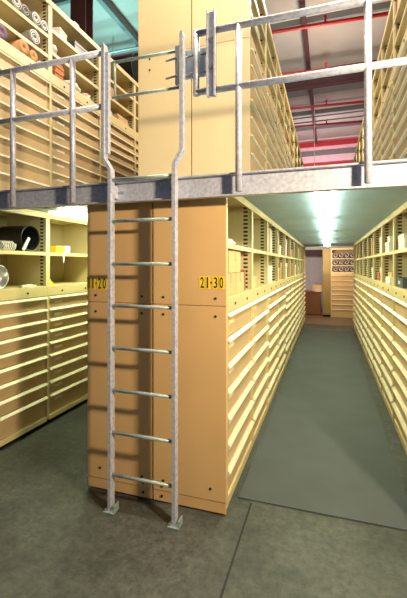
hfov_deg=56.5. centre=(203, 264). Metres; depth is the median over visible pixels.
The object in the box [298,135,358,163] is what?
wall
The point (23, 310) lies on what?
tall cabinet
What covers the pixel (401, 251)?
shelf
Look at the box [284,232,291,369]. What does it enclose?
tall cabinet
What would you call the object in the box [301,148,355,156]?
trim
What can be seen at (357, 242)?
tall cabinet
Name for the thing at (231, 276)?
carton
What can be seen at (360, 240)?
tall cabinet
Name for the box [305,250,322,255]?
trim
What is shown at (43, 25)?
paper roll
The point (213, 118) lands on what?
tall cabinet
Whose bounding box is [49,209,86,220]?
diffuser
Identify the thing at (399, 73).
tall cabinet
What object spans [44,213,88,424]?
tall cabinet
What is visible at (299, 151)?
tall cabinet
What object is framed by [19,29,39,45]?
paper roll
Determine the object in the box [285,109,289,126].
shelf
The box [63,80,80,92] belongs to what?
plastic bag
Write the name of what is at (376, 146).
tall cabinet
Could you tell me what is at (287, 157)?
tall cabinet
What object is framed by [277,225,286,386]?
tall cabinet
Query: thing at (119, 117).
paper stack
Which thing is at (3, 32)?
paper roll
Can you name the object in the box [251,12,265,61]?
shelf
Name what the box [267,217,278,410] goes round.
tall cabinet
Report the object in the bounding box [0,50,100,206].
guard rail
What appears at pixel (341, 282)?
tall cabinet
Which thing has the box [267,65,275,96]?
shelf
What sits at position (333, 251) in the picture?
shelf
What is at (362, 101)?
pipe
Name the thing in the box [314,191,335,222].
fluorescent light
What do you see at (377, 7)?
trim
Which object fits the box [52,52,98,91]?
shelf
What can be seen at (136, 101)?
shelf
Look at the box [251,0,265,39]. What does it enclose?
shelf
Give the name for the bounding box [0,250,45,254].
shelf
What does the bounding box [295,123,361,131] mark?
trim
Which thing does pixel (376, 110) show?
shelf
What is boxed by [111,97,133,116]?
shelf
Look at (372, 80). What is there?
tall cabinet
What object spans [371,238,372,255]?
lidded box
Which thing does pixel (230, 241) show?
plastic bag
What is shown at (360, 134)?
tall cabinet
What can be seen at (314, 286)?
carton
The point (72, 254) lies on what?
shelf
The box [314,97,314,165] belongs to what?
hanging cord
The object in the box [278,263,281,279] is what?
lidded box
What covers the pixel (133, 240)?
tall cabinet
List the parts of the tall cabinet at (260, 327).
drawer, drawer, drawer, drawer, drawer, drawer, drawer, panel, handle, handle, handle, handle, handle, handle, handle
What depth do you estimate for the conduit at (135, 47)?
8.35 m
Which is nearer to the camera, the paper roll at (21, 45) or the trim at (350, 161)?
the paper roll at (21, 45)
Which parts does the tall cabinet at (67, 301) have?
panel, drawer, handle, drawer, handle, drawer, handle, drawer, handle, drawer, handle, drawer, handle, drawer, handle, drawer, handle, handle, drawer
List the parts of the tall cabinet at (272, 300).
panel, drawer, drawer, drawer, drawer, drawer, drawer, drawer, drawer, handle, handle, handle, handle, handle, handle, handle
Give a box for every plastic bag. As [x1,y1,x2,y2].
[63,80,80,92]
[81,93,90,99]
[228,239,235,244]
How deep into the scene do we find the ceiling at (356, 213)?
3.70 m
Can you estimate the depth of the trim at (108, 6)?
8.41 m
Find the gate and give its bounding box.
[112,45,205,98]
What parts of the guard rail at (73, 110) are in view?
post, rail, rail, post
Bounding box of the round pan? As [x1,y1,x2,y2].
[0,265,8,288]
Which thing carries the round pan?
on the tall cabinet at (23, 310)
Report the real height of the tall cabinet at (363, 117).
2.120 m
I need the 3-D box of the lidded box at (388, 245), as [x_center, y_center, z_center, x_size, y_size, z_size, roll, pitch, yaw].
[2.203,-0.203,4.318,0.208,0.120,0.288,0,0,18]
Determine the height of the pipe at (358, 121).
0.638 m
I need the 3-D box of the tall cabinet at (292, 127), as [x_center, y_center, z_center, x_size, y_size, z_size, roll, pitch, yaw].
[1.392,-1.610,6.995,0.524,2.120,0.880,0,0,18]
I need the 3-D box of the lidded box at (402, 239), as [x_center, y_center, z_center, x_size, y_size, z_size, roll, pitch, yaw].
[1.938,-0.212,3.479,0.228,0.140,0.308,0,0,18]
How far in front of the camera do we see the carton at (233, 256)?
2.70 m
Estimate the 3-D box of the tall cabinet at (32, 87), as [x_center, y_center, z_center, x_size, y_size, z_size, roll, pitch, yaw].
[-1.916,-1.610,3.466,0.524,2.120,0.880,0,0,18]
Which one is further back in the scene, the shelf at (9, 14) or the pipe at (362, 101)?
the pipe at (362, 101)
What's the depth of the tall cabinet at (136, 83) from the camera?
5.52 m
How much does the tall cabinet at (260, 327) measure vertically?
2.120 m
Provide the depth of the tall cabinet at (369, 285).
6.03 m
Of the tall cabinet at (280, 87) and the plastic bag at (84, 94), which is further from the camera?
the tall cabinet at (280, 87)
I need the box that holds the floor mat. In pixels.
[238,329,406,530]
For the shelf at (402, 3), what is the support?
attached to the tall cabinet at (399, 73)
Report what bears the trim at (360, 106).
attached to the ceiling at (342, 43)
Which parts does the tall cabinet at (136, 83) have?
panel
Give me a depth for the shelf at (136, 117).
5.82 m
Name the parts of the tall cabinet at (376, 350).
handle, handle, handle, handle, handle, handle, panel, drawer, drawer, drawer, drawer, drawer, drawer, drawer, drawer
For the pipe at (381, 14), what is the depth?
7.70 m
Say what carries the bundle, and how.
on the tall cabinet at (88, 70)
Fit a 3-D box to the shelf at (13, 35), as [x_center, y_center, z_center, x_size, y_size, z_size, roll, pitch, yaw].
[-1.919,-2.091,3.478,0.490,0.032,0.856,0,0,18]
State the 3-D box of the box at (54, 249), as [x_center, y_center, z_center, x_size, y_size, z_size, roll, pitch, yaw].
[-1.560,-0.167,4.060,0.146,0.078,0.220,0,0,18]
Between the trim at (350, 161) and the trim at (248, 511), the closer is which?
the trim at (248, 511)
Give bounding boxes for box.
[50,246,69,252]
[52,27,66,40]
[68,40,87,53]
[253,276,255,286]
[268,266,271,282]
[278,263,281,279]
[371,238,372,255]
[385,241,392,251]
[398,233,406,249]
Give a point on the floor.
(57, 540)
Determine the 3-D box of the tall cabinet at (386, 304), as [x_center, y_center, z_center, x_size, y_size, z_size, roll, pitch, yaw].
[2.253,0.540,4.112,0.524,2.120,0.880,0,0,18]
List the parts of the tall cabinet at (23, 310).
wire coil, drawer, drawer, drawer, drawer, drawer, drawer, drawer, drawer, drawer, panel, handle, handle, handle, handle, handle, handle, handle, handle, handle, plastic strip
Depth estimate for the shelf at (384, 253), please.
4.33 m
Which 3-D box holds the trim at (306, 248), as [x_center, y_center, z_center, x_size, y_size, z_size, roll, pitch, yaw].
[3.852,-0.730,14.129,6.500,0.340,0.150,0,0,18]
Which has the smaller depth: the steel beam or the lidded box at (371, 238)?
the steel beam
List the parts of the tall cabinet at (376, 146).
handle, handle, handle, panel, drawer, drawer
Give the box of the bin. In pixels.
[397,277,406,287]
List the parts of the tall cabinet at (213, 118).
panel, panel, drawer, handle, drawer, drawer, drawer, drawer, drawer, drawer, handle, handle, handle, handle, handle, handle, panel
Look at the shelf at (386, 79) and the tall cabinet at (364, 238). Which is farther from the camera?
the tall cabinet at (364, 238)
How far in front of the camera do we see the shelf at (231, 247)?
2.94 m
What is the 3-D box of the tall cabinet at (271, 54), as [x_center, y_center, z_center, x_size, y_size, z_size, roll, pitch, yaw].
[0.568,-1.610,4.487,0.524,2.120,0.880,0,0,18]
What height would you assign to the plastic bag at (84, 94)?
0.096 m
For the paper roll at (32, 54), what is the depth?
3.62 m
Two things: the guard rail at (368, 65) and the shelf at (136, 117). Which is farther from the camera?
the shelf at (136, 117)
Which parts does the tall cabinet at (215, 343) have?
kick plate, panel, panel, drawer, drawer, drawer, drawer, drawer, drawer, drawer, panel, handle, handle, handle, handle, handle, handle, handle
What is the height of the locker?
2.100 m
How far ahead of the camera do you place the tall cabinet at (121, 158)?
5.21 m
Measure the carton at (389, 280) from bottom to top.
0.073 m
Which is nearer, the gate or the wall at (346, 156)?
the gate
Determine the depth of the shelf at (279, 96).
5.35 m
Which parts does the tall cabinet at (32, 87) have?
drawer, drawer, drawer, drawer, drawer, drawer, drawer, drawer, handle, handle, handle, handle, handle, handle, handle, handle, panel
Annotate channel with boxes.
[206,8,215,97]
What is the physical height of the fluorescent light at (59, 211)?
0.069 m
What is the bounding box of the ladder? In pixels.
[101,30,185,529]
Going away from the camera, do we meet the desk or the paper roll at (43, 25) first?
the paper roll at (43, 25)
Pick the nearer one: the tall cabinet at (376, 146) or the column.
the tall cabinet at (376, 146)
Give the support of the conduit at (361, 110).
attached to the wall
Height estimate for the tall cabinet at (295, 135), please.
2.120 m
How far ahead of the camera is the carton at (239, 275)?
2.88 m
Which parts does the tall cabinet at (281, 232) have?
drawer, drawer, drawer, panel, handle, handle, handle, handle, handle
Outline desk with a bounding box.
[305,290,321,314]
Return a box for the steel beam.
[0,159,406,209]
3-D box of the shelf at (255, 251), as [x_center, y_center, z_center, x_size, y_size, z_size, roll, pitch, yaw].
[0.324,-0.126,3.767,0.490,0.032,0.856,0,0,18]
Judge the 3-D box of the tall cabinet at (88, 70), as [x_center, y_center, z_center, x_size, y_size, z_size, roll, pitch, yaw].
[-1.641,-1.610,4.302,0.524,2.120,0.880,0,0,18]
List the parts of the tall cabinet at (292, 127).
panel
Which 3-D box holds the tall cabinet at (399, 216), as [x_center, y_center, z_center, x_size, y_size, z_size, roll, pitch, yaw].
[1.978,0.540,3.276,0.524,2.120,0.880,0,0,18]
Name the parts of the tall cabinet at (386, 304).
handle, handle, handle, handle, handle, handle, handle, handle, panel, drawer, drawer, drawer, drawer, drawer, drawer, drawer, drawer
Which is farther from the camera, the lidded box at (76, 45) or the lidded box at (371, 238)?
the lidded box at (371, 238)
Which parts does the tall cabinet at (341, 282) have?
panel, drawer, drawer, drawer, drawer, drawer, drawer, drawer, drawer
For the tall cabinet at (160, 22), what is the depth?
3.39 m
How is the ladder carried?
on the floor
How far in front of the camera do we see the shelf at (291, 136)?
7.10 m
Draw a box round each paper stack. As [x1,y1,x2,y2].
[52,65,63,80]
[112,113,128,125]
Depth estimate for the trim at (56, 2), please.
7.91 m
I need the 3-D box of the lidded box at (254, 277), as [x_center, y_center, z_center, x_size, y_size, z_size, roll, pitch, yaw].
[0.381,0.159,3.591,0.208,0.100,0.208,0,0,18]
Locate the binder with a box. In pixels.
[269,228,270,252]
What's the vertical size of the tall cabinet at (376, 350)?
2.120 m
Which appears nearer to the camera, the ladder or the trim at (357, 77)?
the ladder
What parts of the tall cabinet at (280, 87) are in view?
panel, drawer, handle, handle, handle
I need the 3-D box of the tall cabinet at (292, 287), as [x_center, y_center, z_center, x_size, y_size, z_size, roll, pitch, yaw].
[1.426,0.540,7.100,0.524,2.120,0.880,0,0,18]
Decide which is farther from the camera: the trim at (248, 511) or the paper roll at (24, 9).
the paper roll at (24, 9)
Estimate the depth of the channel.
2.21 m
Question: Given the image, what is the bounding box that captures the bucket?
[0,225,39,250]
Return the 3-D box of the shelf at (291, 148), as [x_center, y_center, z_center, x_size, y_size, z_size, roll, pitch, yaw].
[1.388,-2.156,7.007,0.490,0.032,0.856,0,0,18]
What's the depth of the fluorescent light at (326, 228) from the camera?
4.67 m
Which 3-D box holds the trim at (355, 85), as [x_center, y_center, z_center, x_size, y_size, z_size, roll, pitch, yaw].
[2.507,-5.530,12.439,15.000,0.140,0.080,0,0,18]
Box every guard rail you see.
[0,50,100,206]
[193,0,406,191]
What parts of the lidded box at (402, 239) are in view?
lid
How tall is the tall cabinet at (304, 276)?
2.120 m
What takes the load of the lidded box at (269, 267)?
on the tall cabinet at (272, 300)
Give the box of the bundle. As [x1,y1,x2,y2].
[52,44,56,54]
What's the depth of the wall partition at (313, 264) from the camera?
14.03 m
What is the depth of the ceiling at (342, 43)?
9.62 m
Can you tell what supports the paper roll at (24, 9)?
on the tall cabinet at (32, 87)
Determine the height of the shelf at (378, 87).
0.032 m
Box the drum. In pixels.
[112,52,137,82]
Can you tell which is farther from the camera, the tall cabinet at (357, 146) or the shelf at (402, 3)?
the tall cabinet at (357, 146)
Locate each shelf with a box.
[0,0,47,37]
[0,19,47,58]
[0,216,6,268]
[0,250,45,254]
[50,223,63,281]
[50,252,86,256]
[52,29,98,72]
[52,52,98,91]
[111,80,133,101]
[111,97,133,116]
[136,101,137,116]
[136,117,137,132]
[228,243,251,251]
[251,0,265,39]
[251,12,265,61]
[253,249,266,254]
[267,43,275,76]
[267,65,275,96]
[277,84,283,105]
[277,98,283,121]
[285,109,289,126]
[285,124,289,139]
[290,128,293,142]
[290,141,293,153]
[332,250,352,271]
[374,71,380,98]
[374,90,380,114]
[382,50,392,86]
[382,251,392,255]
[384,27,392,59]
[394,0,406,23]
[394,3,406,46]
[394,248,406,253]
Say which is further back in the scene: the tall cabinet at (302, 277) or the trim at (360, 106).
the trim at (360, 106)
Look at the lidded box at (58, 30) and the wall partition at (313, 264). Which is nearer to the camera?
the lidded box at (58, 30)
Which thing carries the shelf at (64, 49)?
attached to the tall cabinet at (88, 70)
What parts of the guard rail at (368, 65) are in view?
post, post, rail, rail, post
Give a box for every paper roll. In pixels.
[0,23,7,39]
[7,0,21,9]
[7,39,28,54]
[19,3,29,17]
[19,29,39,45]
[26,50,37,61]
[28,11,40,25]
[38,20,47,32]
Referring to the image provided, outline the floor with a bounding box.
[0,308,406,597]
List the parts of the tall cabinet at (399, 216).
handle, handle, handle, handle, handle, handle, handle, panel, handle, drawer, drawer, drawer, drawer, drawer, drawer, drawer, drawer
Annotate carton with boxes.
[228,251,240,272]
[228,273,235,295]
[235,272,243,292]
[240,270,245,290]
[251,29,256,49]
[313,285,321,290]
[386,277,392,283]
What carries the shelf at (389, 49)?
attached to the tall cabinet at (386, 113)
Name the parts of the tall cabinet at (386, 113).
handle, handle, handle, handle, panel, handle, drawer, drawer, drawer, drawer, drawer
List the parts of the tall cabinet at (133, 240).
panel, panel, kick plate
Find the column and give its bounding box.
[70,0,92,39]
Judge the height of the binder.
0.280 m
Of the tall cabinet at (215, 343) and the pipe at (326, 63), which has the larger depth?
the pipe at (326, 63)
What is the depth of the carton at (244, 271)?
3.10 m
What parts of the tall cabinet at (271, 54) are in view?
drawer, drawer, drawer, drawer, drawer, panel, handle, handle, handle, handle, handle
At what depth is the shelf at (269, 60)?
4.48 m
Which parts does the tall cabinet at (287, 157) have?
panel, handle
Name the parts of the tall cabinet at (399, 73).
handle, handle, handle, handle, handle, handle, drawer, drawer, drawer, drawer, drawer, drawer, handle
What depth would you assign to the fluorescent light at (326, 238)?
6.43 m
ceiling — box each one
[30,187,406,246]
[57,0,390,140]
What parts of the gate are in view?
hinge plate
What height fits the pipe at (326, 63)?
0.638 m
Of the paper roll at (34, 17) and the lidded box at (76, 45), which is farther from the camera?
the lidded box at (76, 45)
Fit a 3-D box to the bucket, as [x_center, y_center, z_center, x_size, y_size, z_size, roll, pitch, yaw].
[-1.786,-0.253,3.650,0.309,0.248,0.248,0,0,18]
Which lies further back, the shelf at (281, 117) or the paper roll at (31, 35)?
the shelf at (281, 117)
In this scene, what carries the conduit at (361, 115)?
attached to the wall
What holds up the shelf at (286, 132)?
attached to the tall cabinet at (287, 157)
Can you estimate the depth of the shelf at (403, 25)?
3.47 m
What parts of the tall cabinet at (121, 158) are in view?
drawer, drawer, handle, drawer, panel, drawer, handle, drawer, drawer, drawer, handle, handle, handle, handle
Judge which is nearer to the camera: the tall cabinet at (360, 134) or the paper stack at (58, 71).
the paper stack at (58, 71)
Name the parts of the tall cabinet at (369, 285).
handle, handle, drawer, drawer, drawer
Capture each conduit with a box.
[109,46,137,53]
[293,110,363,119]
[294,115,363,123]
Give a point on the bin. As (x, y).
(401, 281)
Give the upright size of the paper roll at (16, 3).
0.114 m
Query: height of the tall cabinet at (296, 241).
2.120 m
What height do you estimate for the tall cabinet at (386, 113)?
2.120 m
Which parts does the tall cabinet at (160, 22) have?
panel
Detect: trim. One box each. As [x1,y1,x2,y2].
[51,0,69,5]
[97,0,137,45]
[113,0,391,55]
[219,503,251,597]
[284,60,376,91]
[287,82,363,97]
[291,104,363,116]
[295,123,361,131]
[299,0,316,143]
[299,138,357,148]
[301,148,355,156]
[304,160,352,166]
[305,246,352,249]
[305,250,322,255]
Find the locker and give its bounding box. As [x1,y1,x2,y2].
[323,249,330,316]
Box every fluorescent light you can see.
[32,207,86,220]
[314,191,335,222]
[320,221,332,234]
[322,234,330,241]
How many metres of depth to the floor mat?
3.33 m
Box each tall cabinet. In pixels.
[0,0,50,190]
[0,209,47,449]
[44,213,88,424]
[49,0,100,186]
[87,202,152,498]
[99,48,134,182]
[134,81,137,175]
[138,0,191,179]
[153,196,253,514]
[192,0,267,175]
[251,205,269,448]
[266,23,277,169]
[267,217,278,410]
[277,56,285,168]
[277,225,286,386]
[284,89,290,167]
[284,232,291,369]
[290,110,294,167]
[290,236,295,354]
[294,130,297,166]
[294,239,298,345]
[298,143,300,166]
[298,241,301,335]
[301,244,303,328]
[303,245,305,323]
[331,248,352,317]
[353,243,355,331]
[355,240,358,338]
[356,138,358,162]
[358,238,362,348]
[359,126,361,161]
[361,234,367,360]
[362,117,363,161]
[366,229,373,374]
[372,46,380,160]
[372,80,372,160]
[372,222,381,394]
[380,1,392,160]
[380,214,393,423]
[391,0,406,159]
[391,201,406,454]
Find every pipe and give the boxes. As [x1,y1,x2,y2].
[111,11,388,57]
[282,62,361,75]
[290,100,363,109]
[295,120,362,127]
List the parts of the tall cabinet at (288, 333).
drawer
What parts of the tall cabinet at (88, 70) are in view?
drawer, handle, panel, drawer, drawer, drawer, drawer, drawer, drawer, handle, handle, handle, handle, handle, handle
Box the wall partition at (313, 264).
[305,256,322,308]
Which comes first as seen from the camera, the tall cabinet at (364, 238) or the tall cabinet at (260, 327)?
the tall cabinet at (260, 327)
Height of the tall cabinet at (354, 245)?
2.120 m
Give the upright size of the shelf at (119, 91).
0.032 m
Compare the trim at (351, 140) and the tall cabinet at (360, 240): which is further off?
the trim at (351, 140)
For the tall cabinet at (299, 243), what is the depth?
8.86 m

